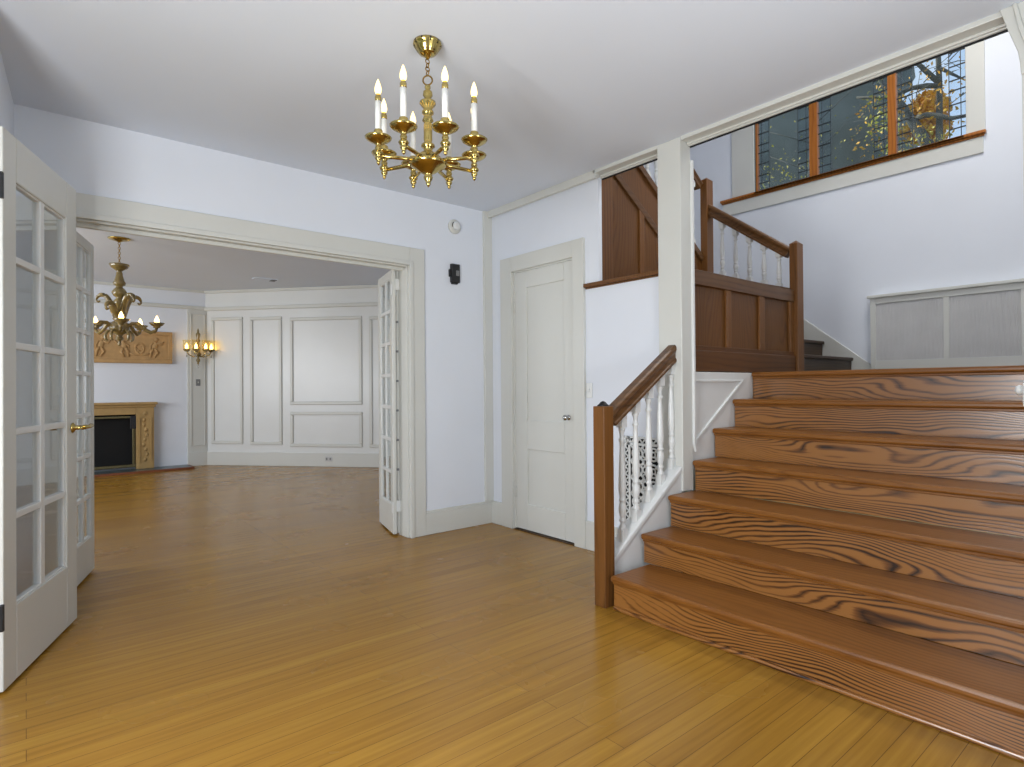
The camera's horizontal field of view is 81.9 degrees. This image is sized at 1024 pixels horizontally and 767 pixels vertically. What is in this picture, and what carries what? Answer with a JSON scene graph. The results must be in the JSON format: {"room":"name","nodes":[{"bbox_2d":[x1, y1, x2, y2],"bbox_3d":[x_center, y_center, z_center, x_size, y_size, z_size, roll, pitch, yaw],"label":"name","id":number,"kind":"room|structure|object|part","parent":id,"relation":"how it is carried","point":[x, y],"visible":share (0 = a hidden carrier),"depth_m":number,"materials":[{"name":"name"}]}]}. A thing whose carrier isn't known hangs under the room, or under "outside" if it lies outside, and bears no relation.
{"room":"historic interior","nodes":[
{"label":"historic interior","id":0,"kind":"room"},
{"bbox_2d":[0,52,13,135],"bbox_3d":[-0.931,-0.163,0.641,0.214,2.620,5.782,0,-1,-36],"label":"wall","id":1,"kind":"structure","parent":0,"point":[6,101],"depth_m":2.73,"materials":[{"name":"white paint"}]},
{"bbox_2d":[0,126,93,691],"bbox_3d":[-2.045,0.096,2.580,0.162,2.123,0.816,0,0,-21],"label":"door","id":2,"kind":"structure","parent":1,"relation":"in","point":[31,620],"depth_m":2.53,"materials":[{"name":"white paint"}]},
{"bbox_3d":[-2.124,0.215,2.916,0.059,0.051,0.133,0,0,-19],"label":"lever handle","id":3,"kind":"part","parent":2,"relation":"part of","materials":[{"name":"gold metal"}]},
{"bbox_2d":[76,282,204,471],"bbox_3d":[-6.573,-0.095,7.498,5.000,2.670,0.170,0,-1,-40],"label":"wall","id":4,"kind":"structure","parent":0,"point":[164,384],"depth_m":8.58,"materials":[{"name":"white paint"}]},
{"bbox_2d":[76,329,171,363],"bbox_3d":[-5.730,-0.518,8.045,1.918,0.460,0.068,0,-1,-40],"label":"carved frieze","id":5,"kind":"object","parent":4,"relation":"attached to","point":[155,348],"visible":0.48,"depth_m":8.35,"materials":[{"name":"beige wood"}]},
{"bbox_2d":[76,279,203,292],"bbox_3d":[-6.548,-1.389,7.410,4.930,0.045,0.035,0,-1,-40],"label":"trim","id":6,"kind":"structure","parent":4,"relation":"attached to","point":[95,282],"depth_m":8.51,"materials":[{"name":"white paint"}]},
{"bbox_2d":[76,297,204,309],"bbox_3d":[-6.546,-1.134,7.404,4.925,0.055,0.040,0,-1,-40],"label":"trim","id":7,"kind":"structure","parent":4,"relation":"attached to","point":[101,300],"depth_m":8.58,"materials":[{"name":"white paint"}]},
{"bbox_2d":[187,309,206,465],"bbox_3d":[-4.735,0.063,8.872,0.265,2.345,0.055,0,-1,-40],"label":"trim","id":8,"kind":"structure","parent":4,"relation":"attached to","point":[196,319],"depth_m":8.85,"materials":[{"name":"white paint"}]},
{"bbox_2d":[183,329,214,367],"bbox_3d":[-4.646,-0.526,8.759,0.442,0.600,0.275,0,-1,-40],"label":"wall sconce","id":9,"kind":"object","parent":4,"relation":"attached to","point":[196,349],"visible":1,"depth_m":8.77,"materials":[{"name":"gold metal"}]},
{"bbox_3d":[-4.683,-0.550,8.797,0.090,0.550,0.090,0,-1,-40],"label":"stem","id":10,"kind":"part","parent":9,"relation":"part of","materials":[{"name":"gold metal"}]},
{"bbox_2d":[14,104,483,595],"bbox_3d":[-1.608,-0.182,4.228,3.500,2.720,0.634,0,-1,-40],"label":"wall","id":11,"kind":"structure","parent":0,"point":[94,158],"depth_m":3.99,"materials":[{"name":"white paint"}]},
{"bbox_2d":[76,246,84,542],"bbox_3d":[-2.610,0.144,3.491,0.036,2.044,0.488,0,0,-24],"label":"door","id":12,"kind":"structure","parent":11,"relation":"in","point":[76,246],"depth_m":3.69,"materials":[{"name":"white paint"}]},
{"bbox_2d":[76,231,93,585],"bbox_3d":[-2.566,0.144,3.508,0.036,2.044,0.488,0,0,-24],"label":"door","id":13,"kind":"structure","parent":11,"relation":"in","point":[85,546],"depth_m":3.60,"materials":[{"name":"white paint"}]},
{"bbox_2d":[44,192,425,575],"bbox_3d":[-1.623,0.071,3.870,2.350,2.210,0.174,0,-1,-40],"label":"trim","id":14,"kind":"structure","parent":11,"relation":"attached to","point":[260,237],"depth_m":3.90,"materials":[{"name":"white paint"}]},
{"bbox_2d":[378,270,399,533],"bbox_3d":[-0.993,0.141,4.772,0.071,2.044,0.502,0,0,-24],"label":"door","id":15,"kind":"structure","parent":11,"relation":"in","point":[388,509],"depth_m":4.75,"materials":[{"name":"white paint"}]},
{"bbox_2d":[383,270,398,532],"bbox_3d":[-0.987,0.142,4.805,0.036,2.044,0.514,0,0,-24],"label":"door","id":16,"kind":"structure","parent":11,"relation":"in","point":[396,272],"depth_m":4.79,"materials":[{"name":"white paint"}]},
{"bbox_2d":[449,264,459,284],"bbox_3d":[-0.464,-0.881,4.749,0.094,0.162,0.034,0,-1,-40],"label":"wall box","id":17,"kind":"object","parent":11,"relation":"attached to","point":[454,271],"visible":1,"depth_m":4.74,"materials":[{"name":"black plastic"}]},
{"bbox_2d":[448,219,460,233],"bbox_3d":[-0.456,-1.267,4.755,0.116,0.116,0.043,0,-1,-40],"label":"smoke detector","id":18,"kind":"object","parent":11,"relation":"attached to","point":[454,227],"visible":1,"depth_m":4.74,"materials":[{"name":"white paint"}]},
{"bbox_2d":[426,501,491,534],"bbox_3d":[-0.416,1.081,4.774,0.660,0.185,0.022,0,-1,-40],"label":"baseboard","id":19,"kind":"structure","parent":11,"relation":"attached to","point":[480,513],"depth_m":4.75,"materials":[{"name":"white paint"}]},
{"bbox_2d":[482,211,493,501],"bbox_3d":[-0.202,-0.230,4.965,0.082,2.435,0.028,0,-1,-40],"label":"trim","id":20,"kind":"structure","parent":11,"relation":"attached to","point":[486,222],"depth_m":4.95,"materials":[{"name":"white paint"}]},
{"bbox_2d":[204,285,389,466],"bbox_3d":[-3.189,-0.112,8.773,2.950,2.670,0.155,-1,0,9],"label":"wall","id":21,"kind":"structure","parent":0,"point":[293,373],"depth_m":8.73,"materials":[{"name":"white paint"}]},
{"bbox_3d":[-4.298,-0.045,8.896,0.520,1.915,0.032,-1,0,9],"label":"panel moulding","id":22,"kind":"part","parent":21,"relation":"part of","materials":[{"name":"white paint"}]},
{"bbox_3d":[-3.671,-0.040,8.799,0.517,1.915,0.032,-1,0,9],"label":"panel moulding","id":23,"kind":"part","parent":21,"relation":"part of","materials":[{"name":"white paint"}]},
{"bbox_3d":[-3.206,-1.139,8.727,2.950,0.055,0.045,-1,0,9],"label":"picture rail","id":24,"kind":"part","parent":21,"relation":"part of","materials":[{"name":"white paint"}]},
{"bbox_3d":[-3.207,-1.402,8.731,2.950,0.050,0.040,-1,0,9],"label":"cornice","id":25,"kind":"part","parent":21,"relation":"part of","materials":[{"name":"white paint"}]},
{"bbox_3d":[-3.187,1.123,8.717,2.950,0.200,0.030,-1,0,9],"label":"baseboard","id":26,"kind":"part","parent":21,"relation":"part of","materials":[{"name":"white paint"}]},
{"bbox_3d":[-2.735,-0.334,8.655,1.126,1.295,0.032,-1,0,9],"label":"panel moulding","id":27,"kind":"part","parent":21,"relation":"part of","materials":[{"name":"white paint"}]},
{"bbox_3d":[-2.728,0.674,8.648,1.126,0.520,0.032,-1,0,9],"label":"panel moulding","id":28,"kind":"part","parent":21,"relation":"part of","materials":[{"name":"white paint"}]},
{"bbox_3d":[-1.915,-0.023,8.526,0.316,1.910,0.032,-1,0,9],"label":"panel moulding","id":29,"kind":"part","parent":21,"relation":"part of","materials":[{"name":"white paint"}]},
{"bbox_2d":[0,465,1023,766],"bbox_3d":[-2.187,1.229,3.754,7.000,0.100,12.200,0,-1,-40],"label":"floor","id":30,"kind":"structure","parent":0,"point":[228,615],"depth_m":2.40,"materials":[{"name":"brown wood"}]},
{"bbox_2d":[85,464,194,477],"bbox_3d":[-5.610,1.220,7.905,2.360,0.030,0.380,0,-1,-40],"label":"hearth","id":31,"kind":"object","parent":30,"relation":"on","point":[175,467],"visible":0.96,"depth_m":8.17,"materials":[{"name":"brown stone"}]},
{"bbox_2d":[85,402,157,470],"bbox_3d":[-5.691,0.736,8.000,1.517,0.942,0.160,0,-1,-40],"label":"fireplace","id":32,"kind":"object","parent":31,"relation":"on","point":[123,431],"visible":0.51,"depth_m":8.26,"materials":[{"name":"beige wood"}]},
{"bbox_2d":[85,402,157,408],"bbox_3d":[-5.695,0.301,8.003,1.517,0.072,0.160,0,-1,-40],"label":"mantel shelf","id":33,"kind":"object","parent":32,"relation":"attached to","point":[117,405],"depth_m":8.20,"materials":[{"name":"beige wood"}]},
{"bbox_2d":[515,527,573,545],"bbox_3d":[0.282,1.162,4.524,0.130,0.008,0.665,0,-1,-40],"label":"threshold","id":34,"kind":"object","parent":30,"relation":"on","point":[517,528],"visible":0.36,"depth_m":4.47,"materials":[{"name":"brown wood"}]},
{"bbox_2d":[593,345,682,608],"bbox_3d":[0.723,0.461,3.313,0.760,1.386,0.116,0,-1,-41],"label":"balustrade","id":35,"kind":"object","parent":30,"relation":"on","point":[622,553],"visible":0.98,"depth_m":3.21,"materials":[{"name":"wood"}]},
{"bbox_3d":[0.480,0.636,3.073,0.075,1.036,0.076,0,-1,-40],"label":"newel post","id":36,"kind":"part","parent":35,"relation":"part of","materials":[{"name":"brown wood"}]},
{"bbox_3d":[0.745,-0.004,3.340,0.692,0.456,0.070,0,-1,-43],"label":"handrail","id":37,"kind":"part","parent":35,"relation":"part of","materials":[{"name":"brown wood"}]},
{"bbox_3d":[0.737,0.726,3.321,0.649,0.465,0.094,0,-1,-40],"label":"rail","id":38,"kind":"part","parent":35,"relation":"part of","materials":[{"name":"white paint"}]},
{"bbox_2d":[611,365,1023,761],"bbox_3d":[2.536,0.528,3.667,3.997,1.228,2.238,0,-1,-40],"label":"staircase","id":39,"kind":"structure","parent":30,"relation":"on","point":[977,699],"depth_m":2.67,"materials":[{"name":"brown wood"}]},
{"bbox_2d":[657,137,692,490],"bbox_3d":[0.993,-0.413,3.589,0.106,2.106,0.165,0,-1,-40],"label":"column","id":40,"kind":"structure","parent":39,"relation":"on","point":[673,156],"depth_m":3.54,"materials":[{"name":"white paint"}]},
{"bbox_2d":[645,161,803,370],"bbox_3d":[1.498,-1.298,4.497,1.223,2.452,0.864,0,-1,-40],"label":"balustrade","id":41,"kind":"object","parent":39,"relation":"on","point":[794,251],"visible":0.49,"depth_m":4.79,"materials":[{"name":"white paint"}]},
{"bbox_3d":[1.202,-2.099,4.779,1.126,0.840,0.068,0,-1,-40],"label":"handrail","id":42,"kind":"part","parent":41,"relation":"part of","materials":[{"name":"brown wood"}]},
{"bbox_3d":[1.701,-1.017,5.134,0.100,1.553,0.064,0,-1,-40],"label":"newel post","id":43,"kind":"part","parent":41,"relation":"part of","materials":[{"name":"brown wood"}]},
{"bbox_3d":[1.928,-1.268,4.858,0.068,0.580,0.758,0,-1,-40],"label":"handrail","id":44,"kind":"part","parent":41,"relation":"part of","materials":[{"name":"brown wood"}]},
{"bbox_3d":[2.192,-0.589,4.539,0.100,1.024,0.062,0,-1,-40],"label":"newel post","id":45,"kind":"part","parent":41,"relation":"part of","materials":[{"name":"brown wood"}]},
{"bbox_2d":[601,166,852,372],"bbox_3d":[1.482,-1.101,5.541,3.203,2.073,2.340,0,-1,-40],"label":"staircase","id":46,"kind":"structure","parent":39,"relation":"on","point":[629,198],"depth_m":4.55,"materials":[{"name":"brown wood"}]},
{"bbox_3d":[1.092,-1.277,4.655,1.474,1.056,0.017,0,-1,-40],"label":"sloping moulding","id":47,"kind":"part","parent":46,"relation":"part of","materials":[{"name":"brown wood"}]},
{"bbox_3d":[1.074,-1.406,4.677,1.448,1.469,0.040,0,-1,-40],"label":"panel","id":48,"kind":"part","parent":46,"relation":"part of","materials":[{"name":"brown wood"}]},
{"bbox_2d":[695,269,795,372],"bbox_3d":[1.599,-0.395,4.069,1.410,0.637,0.059,0,-1,-40],"label":"panelling","id":49,"kind":"object","parent":39,"relation":"on","point":[742,326],"visible":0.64,"depth_m":4.04,"materials":[{"name":"brown wood"}]},
{"bbox_3d":[1.590,-0.411,4.080,1.410,0.472,0.027,0,-1,-40],"label":"panel","id":50,"kind":"part","parent":49,"relation":"part of","materials":[{"name":"brown wood"}]},
{"bbox_3d":[1.595,-0.666,4.074,1.410,0.094,0.052,0,-1,-40],"label":"rail","id":51,"kind":"part","parent":49,"relation":"part of","materials":[{"name":"brown wood"}]},
{"bbox_3d":[1.606,-0.225,4.061,1.410,0.030,0.018,0,-1,-40],"label":"rail","id":52,"kind":"part","parent":49,"relation":"part of","materials":[{"name":"brown wood"}]},
{"bbox_3d":[1.125,1.134,2.277,0.020,0.018,1.902,0,-1,-40],"label":"shoe moulding","id":53,"kind":"part","parent":39,"relation":"part of","materials":[{"name":"brown wood"}]},
{"bbox_3d":[1.124,1.007,2.279,0.014,0.015,1.904,0,-1,-40],"label":"cove moulding","id":54,"kind":"part","parent":39,"relation":"part of","materials":[{"name":"brown wood"}]},
{"bbox_3d":[1.337,0.847,2.482,0.014,0.015,1.941,0,-1,-40],"label":"cove moulding","id":55,"kind":"part","parent":39,"relation":"part of","materials":[{"name":"brown wood"}]},
{"bbox_3d":[1.528,0.668,2.641,0.014,0.015,1.941,0,-1,-40],"label":"cove moulding","id":56,"kind":"part","parent":39,"relation":"part of","materials":[{"name":"brown wood"}]},
{"bbox_3d":[1.717,0.489,2.800,0.014,0.015,1.941,0,-1,-40],"label":"cove moulding","id":57,"kind":"part","parent":39,"relation":"part of","materials":[{"name":"brown wood"}]},
{"bbox_3d":[1.901,0.310,2.967,0.014,0.015,1.960,0,-1,-40],"label":"cove moulding","id":58,"kind":"part","parent":39,"relation":"part of","materials":[{"name":"brown wood"}]},
{"bbox_3d":[2.090,0.131,3.127,0.014,0.015,1.964,0,-1,-40],"label":"cove moulding","id":59,"kind":"part","parent":39,"relation":"part of","materials":[{"name":"brown wood"}]},
{"bbox_3d":[2.278,-0.048,3.288,0.014,0.015,1.969,0,-1,-40],"label":"cove moulding","id":60,"kind":"part","parent":39,"relation":"part of","materials":[{"name":"brown wood"}]},
{"bbox_2d":[867,278,1023,368],"bbox_3d":[3.969,-0.464,4.979,0.120,0.754,1.722,0,-1,-40],"label":"wainscoting","id":61,"kind":"structure","parent":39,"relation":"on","point":[979,322],"depth_m":5.12,"materials":[{"name":"white paint"}]},
{"bbox_3d":[3.611,-0.486,5.369,0.008,0.535,0.532,0,-1,-40],"label":"grille panel","id":62,"kind":"part","parent":61,"relation":"part of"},
{"bbox_3d":[3.960,-0.492,4.945,0.008,0.535,0.480,0,-1,-40],"label":"grille panel","id":63,"kind":"part","parent":61,"relation":"part of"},
{"bbox_2d":[0,0,1023,290],"bbox_3d":[-2.208,-1.511,3.774,7.000,0.140,12.200,0,-1,-40],"label":"ceiling","id":64,"kind":"structure","parent":0,"point":[567,89],"depth_m":2.79,"materials":[{"name":"paint"}]},
{"bbox_2d":[76,236,164,345],"bbox_3d":[-3.866,-0.900,5.800,0.761,1.064,0.742,0,-1,-40],"label":"chandelier","id":65,"kind":"object","parent":64,"relation":"hanging from","point":[119,308],"visible":0.91,"depth_m":5.78,"materials":[{"name":"gold metal"}]},
{"bbox_3d":[-3.986,-0.550,5.668,0.040,0.122,0.298,-1,-1,36],"label":"arm","id":66,"kind":"part","parent":65,"relation":"part of","materials":[{"name":"gold metal"}]},
{"bbox_3d":[-4.055,-0.548,5.879,0.298,0.122,0.040,-1,0,18],"label":"arm","id":67,"kind":"part","parent":65,"relation":"part of","materials":[{"name":"gold metal"}]},
{"bbox_3d":[-3.983,-0.741,5.787,0.181,0.299,0.082,0,0,-20],"label":"glass","id":68,"kind":"part","parent":65,"relation":"part of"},
{"bbox_3d":[-3.877,-0.697,5.710,0.082,0.209,0.181,0,0,2],"label":"glass","id":69,"kind":"part","parent":65,"relation":"part of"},
{"bbox_3d":[-3.875,-0.496,5.820,0.180,0.255,0.177,0,-1,-40],"label":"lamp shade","id":70,"kind":"part","parent":65,"relation":"part of","materials":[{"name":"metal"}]},
{"bbox_3d":[-3.878,-0.889,5.823,0.176,0.592,0.173,0,-1,-40],"label":"stem","id":71,"kind":"part","parent":65,"relation":"part of","materials":[{"name":"gold metal"}]},
{"bbox_3d":[-3.881,-1.287,5.826,0.022,0.224,0.017,0,0,5],"label":"chain","id":72,"kind":"part","parent":65,"relation":"part of","materials":[{"name":"gold metal"}]},
{"bbox_3d":[-3.764,-0.552,5.668,0.040,0.122,0.298,0,-1,-36],"label":"arm","id":73,"kind":"part","parent":65,"relation":"part of","materials":[{"name":"gold metal"}]},
{"bbox_3d":[-3.770,-0.742,5.787,0.181,0.299,0.082,-1,0,20],"label":"glass","id":74,"kind":"part","parent":65,"relation":"part of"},
{"bbox_3d":[-3.810,-0.741,5.913,0.082,0.299,0.181,-1,-1,38],"label":"glass","id":75,"kind":"part","parent":65,"relation":"part of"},
{"bbox_3d":[-3.875,-0.549,6.010,0.040,0.122,0.298,0,0,0],"label":"arm","id":76,"kind":"part","parent":65,"relation":"part of","materials":[{"name":"gold metal"}]},
{"bbox_3d":[-3.695,-0.551,5.879,0.298,0.122,0.040,0,0,-18],"label":"arm","id":77,"kind":"part","parent":65,"relation":"part of","materials":[{"name":"gold metal"}]},
{"bbox_2d":[252,277,277,281],"bbox_3d":[-3.356,-1.414,8.011,0.300,0.017,0.160,0,-1,-40],"label":"ceiling vent","id":78,"kind":"object","parent":64,"relation":"in","point":[254,278],"visible":1,"depth_m":7.99,"materials":[{"name":"metal"}]},
{"bbox_2d":[365,35,486,188],"bbox_3d":[-0.361,-1.154,2.531,0.505,0.625,0.505,-1,-1,41],"label":"chandelier","id":79,"kind":"object","parent":64,"relation":"hanging from","point":[427,162],"visible":1,"depth_m":2.47,"materials":[{"name":"gold metal"}]},
{"bbox_3d":[-0.553,-1.224,2.436,0.028,0.066,0.027,0,-1,-40],"label":"bulb","id":80,"kind":"part","parent":79,"relation":"part of","materials":[{"name":"white glass"}]},
{"bbox_3d":[-0.565,-1.223,2.599,0.028,0.066,0.027,0,-1,-40],"label":"bulb","id":81,"kind":"part","parent":79,"relation":"part of","materials":[{"name":"white glass"}]},
{"bbox_3d":[-0.475,-0.947,2.471,0.170,0.026,0.018,0,0,-27],"label":"arm","id":82,"kind":"part","parent":79,"relation":"part of","materials":[{"name":"gold metal"}]},
{"bbox_3d":[-0.482,-0.946,2.570,0.170,0.026,0.018,-1,0,18],"label":"arm","id":83,"kind":"part","parent":79,"relation":"part of","materials":[{"name":"gold metal"}]},
{"bbox_3d":[-0.430,-1.226,2.328,0.028,0.066,0.027,0,-1,-40],"label":"bulb","id":84,"kind":"part","parent":79,"relation":"part of","materials":[{"name":"white glass"}]},
{"bbox_3d":[-0.457,-1.223,2.723,0.028,0.066,0.027,0,-1,-40],"label":"bulb","id":85,"kind":"part","parent":79,"relation":"part of","materials":[{"name":"white glass"}]},
{"bbox_3d":[-0.401,-0.948,2.406,0.018,0.026,0.170,-1,0,18],"label":"arm","id":86,"kind":"part","parent":79,"relation":"part of","materials":[{"name":"gold metal"}]},
{"bbox_3d":[-0.417,-0.946,2.645,0.018,0.026,0.170,0,0,-27],"label":"arm","id":87,"kind":"part","parent":79,"relation":"part of","materials":[{"name":"gold metal"}]},
{"bbox_3d":[-0.363,-1.336,2.532,0.047,0.116,0.018,0,0,5],"label":"chain","id":88,"kind":"part","parent":79,"relation":"part of","materials":[{"name":"gold metal"}]},
{"bbox_3d":[-0.359,-0.914,2.529,0.164,0.144,0.164,0,-1,-40],"label":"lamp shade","id":89,"kind":"part","parent":79,"relation":"part of","materials":[{"name":"gold metal"}]},
{"bbox_3d":[-0.302,-0.949,2.413,0.018,0.026,0.170,0,0,-27],"label":"arm","id":90,"kind":"part","parent":79,"relation":"part of","materials":[{"name":"gold metal"}]},
{"bbox_3d":[-0.319,-0.947,2.652,0.018,0.026,0.170,-1,0,18],"label":"arm","id":91,"kind":"part","parent":79,"relation":"part of","materials":[{"name":"gold metal"}]},
{"bbox_3d":[-0.266,-1.227,2.340,0.028,0.066,0.027,0,-1,-40],"label":"bulb","id":92,"kind":"part","parent":79,"relation":"part of","materials":[{"name":"white glass"}]},
{"bbox_3d":[-0.237,-0.949,2.488,0.170,0.026,0.018,-1,0,18],"label":"arm","id":93,"kind":"part","parent":79,"relation":"part of","materials":[{"name":"gold metal"}]},
{"bbox_3d":[-0.244,-0.948,2.587,0.170,0.026,0.018,0,0,-27],"label":"arm","id":94,"kind":"part","parent":79,"relation":"part of","materials":[{"name":"gold metal"}]},
{"bbox_3d":[-0.159,-1.227,2.463,0.028,0.066,0.027,0,-1,-40],"label":"bulb","id":95,"kind":"part","parent":79,"relation":"part of","materials":[{"name":"white glass"}]},
{"bbox_2d":[488,12,1006,217],"bbox_3d":[1.097,-1.500,3.496,0.145,0.175,3.966,0,-1,-40],"label":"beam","id":96,"kind":"structure","parent":64,"relation":"attached to","point":[992,24],"depth_m":2.96,"materials":[{"name":"white paint"}]},
{"bbox_2d":[1000,1,1023,195],"bbox_3d":[2.071,-0.770,2.301,0.175,1.428,0.219,0,-1,-40],"label":"trim","id":97,"kind":"structure","parent":96,"relation":"attached to","point":[1013,16],"depth_m":2.30,"materials":[{"name":"white paint"}]},
{"bbox_2d":[492,175,685,528],"bbox_3d":[0.454,-0.147,4.347,0.142,2.620,1.806,0,-1,-40],"label":"wall","id":98,"kind":"structure","parent":0,"point":[622,319],"depth_m":4.09,"materials":[{"name":"white paint"}]},
{"bbox_2d":[500,237,586,548],"bbox_3d":[0.254,0.071,4.539,0.122,2.190,0.940,0,-1,-40],"label":"trim","id":99,"kind":"structure","parent":98,"relation":"attached to","point":[574,250],"depth_m":4.42,"materials":[{"name":"white paint"}]},
{"bbox_2d":[514,260,573,542],"bbox_3d":[0.233,0.131,4.500,0.091,2.046,0.666,0,-1,-40],"label":"door","id":100,"kind":"structure","parent":98,"relation":"in","point":[544,488],"depth_m":4.50,"materials":[{"name":"white paint"}]},
{"bbox_3d":[0.263,-0.237,4.504,0.014,1.045,0.420,0,-1,-40],"label":"panel","id":101,"kind":"part","parent":100,"relation":"part of","materials":[{"name":"white paint"}]},
{"bbox_3d":[0.270,0.733,4.497,0.014,0.435,0.420,0,-1,-40],"label":"panel","id":102,"kind":"part","parent":100,"relation":"part of","materials":[{"name":"white paint"}]},
{"bbox_3d":[0.394,0.248,4.275,0.053,0.042,0.042,0,-1,-40],"label":"knob","id":103,"kind":"part","parent":100,"relation":"part of","materials":[{"name":"silver metal"}]},
{"bbox_2d":[491,501,618,550],"bbox_3d":[0.390,1.063,4.304,0.022,0.200,1.766,0,-1,-40],"label":"baseboard","id":104,"kind":"structure","parent":98,"relation":"attached to","point":[496,506],"depth_m":4.13,"materials":[{"name":"white paint"}]},
{"bbox_2d":[586,383,592,397],"bbox_3d":[0.538,0.049,4.122,0.014,0.105,0.055,0,-1,-40],"label":"light switch","id":105,"kind":"object","parent":98,"relation":"attached to","point":[588,385],"visible":1,"depth_m":4.12,"materials":[{"name":"white paint"}]},
{"bbox_2d":[583,270,657,288],"bbox_3d":[0.775,-0.682,3.941,0.188,0.036,0.645,0,-1,-40],"label":"trim","id":106,"kind":"structure","parent":98,"relation":"attached to","point":[650,274],"depth_m":3.87,"materials":[{"name":"brown wood"}]},
{"bbox_2d":[624,436,657,522],"bbox_3d":[0.846,0.631,3.734,0.017,0.580,0.347,0,-1,-40],"label":"air vent","id":107,"kind":"object","parent":98,"relation":"in","point":[628,444],"visible":0.31,"depth_m":3.77,"materials":[{"name":"metal"}]},
{"bbox_2d":[690,160,695,451],"bbox_3d":[1.093,-0.468,3.557,0.018,1.759,0.016,0,-1,-40],"label":"trim","id":108,"kind":"structure","parent":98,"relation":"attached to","point":[691,161],"depth_m":3.55,"materials":[{"name":"white paint"}]},
{"bbox_2d":[686,372,752,542],"bbox_3d":[1.359,0.540,3.817,0.753,1.224,0.028,0,-1,-40],"label":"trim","id":109,"kind":"structure","parent":98,"relation":"attached to","point":[710,396],"depth_m":3.74,"materials":[{"name":"white paint"}]},
{"bbox_2d":[696,380,743,441],"bbox_3d":[1.334,0.166,3.777,0.572,0.385,0.014,0,-1,-40],"label":"trim","id":110,"kind":"structure","parent":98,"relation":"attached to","point":[719,410],"depth_m":3.76,"materials":[{"name":"white paint"}]},
{"bbox_2d":[602,30,1007,179],"bbox_3d":[1.466,-1.428,3.069,0.007,0.008,2.640,0,-1,-40],"label":"trim","id":111,"kind":"structure","parent":98,"relation":"attached to","point":[1004,31],"depth_m":2.88,"materials":[{"name":"paint"}]},
{"bbox_2d":[643,162,654,181],"bbox_3d":[0.754,-1.423,6.540,3.090,5.200,0.100,0,-1,-40],"label":"wall","id":112,"kind":"structure","parent":0,"point":[651,165],"depth_m":7.30,"materials":[{"name":"white paint"}]},
{"bbox_2d":[690,32,1023,485],"bbox_3d":[3.417,-1.412,5.884,0.216,5.272,4.700,0,-1,-40],"label":"wall","id":113,"kind":"structure","parent":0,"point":[957,222],"depth_m":5.53,"materials":[{"name":"white paint"}]},
{"bbox_2d":[720,40,986,215],"bbox_3d":[3.266,-2.759,5.980,0.165,1.615,2.468,0,-1,-40],"label":"window","id":114,"kind":"structure","parent":113,"relation":"attached to","point":[744,198],"depth_m":5.70,"materials":[{"name":"white paint"}]},
{"bbox_3d":[3.271,-2.115,5.975,0.165,0.047,2.468,0,-1,-40],"label":"sill","id":115,"kind":"part","parent":114,"relation":"part of","materials":[{"name":"orange wood"}]},
{"bbox_3d":[3.360,-2.794,5.885,0.060,1.308,1.925,0,-1,-40],"label":"frame","id":116,"kind":"part","parent":114,"relation":"part of","materials":[{"name":"orange wood"}]},
{"bbox_2d":[754,498,1021,537],"bbox_3d":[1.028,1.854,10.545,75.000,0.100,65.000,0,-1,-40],"label":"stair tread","id":117,"kind":"structure","parent":0,"point":[754,498],"depth_m":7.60,"materials":[{"name":"brown wood"}]},
{"bbox_2d":[754,66,917,191],"bbox_3d":[6.134,-6.545,13.903,4.913,16.670,6.189,0,-1,-40],"label":"evergreen tree","id":118,"kind":"object","parent":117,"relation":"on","point":[786,126],"visible":0.06,"depth_m":11.51,"materials":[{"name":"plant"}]},
{"bbox_2d":[760,79,951,188],"bbox_3d":[5.438,-1.836,9.725,0.800,7.201,3.099,0,-1,-40],"label":"young tree","id":119,"kind":"object","parent":117,"relation":"on","point":[871,96],"visible":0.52,"depth_m":9.47,"materials":[{"name":"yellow plant"}]},
{"bbox_2d":[847,51,965,158],"bbox_3d":[6.808,-2.443,9.750,1.642,8.408,2.074,0,0,-17],"label":"autumn tree","id":120,"kind":"object","parent":117,"relation":"on","point":[930,110],"visible":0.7,"depth_m":9.79,"materials":[{"name":"orange plant"}]},
{"bbox_2d":[1015,383,1023,405],"bbox_3d":[2.074,0.018,2.291,0.125,0.145,0.176,0,-1,-40],"label":"doorknob set","id":121,"kind":"object","parent":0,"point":[1019,390],"visible":1,"depth_m":2.32,"materials":[{"name":"white paint"}]},
{"bbox_3d":[2.009,0.027,2.327,0.042,0.042,0.038,0,-1,-40],"label":"knob","id":122,"kind":"part","parent":121,"relation":"part of","materials":[{"name":"white paint"}]}
]}

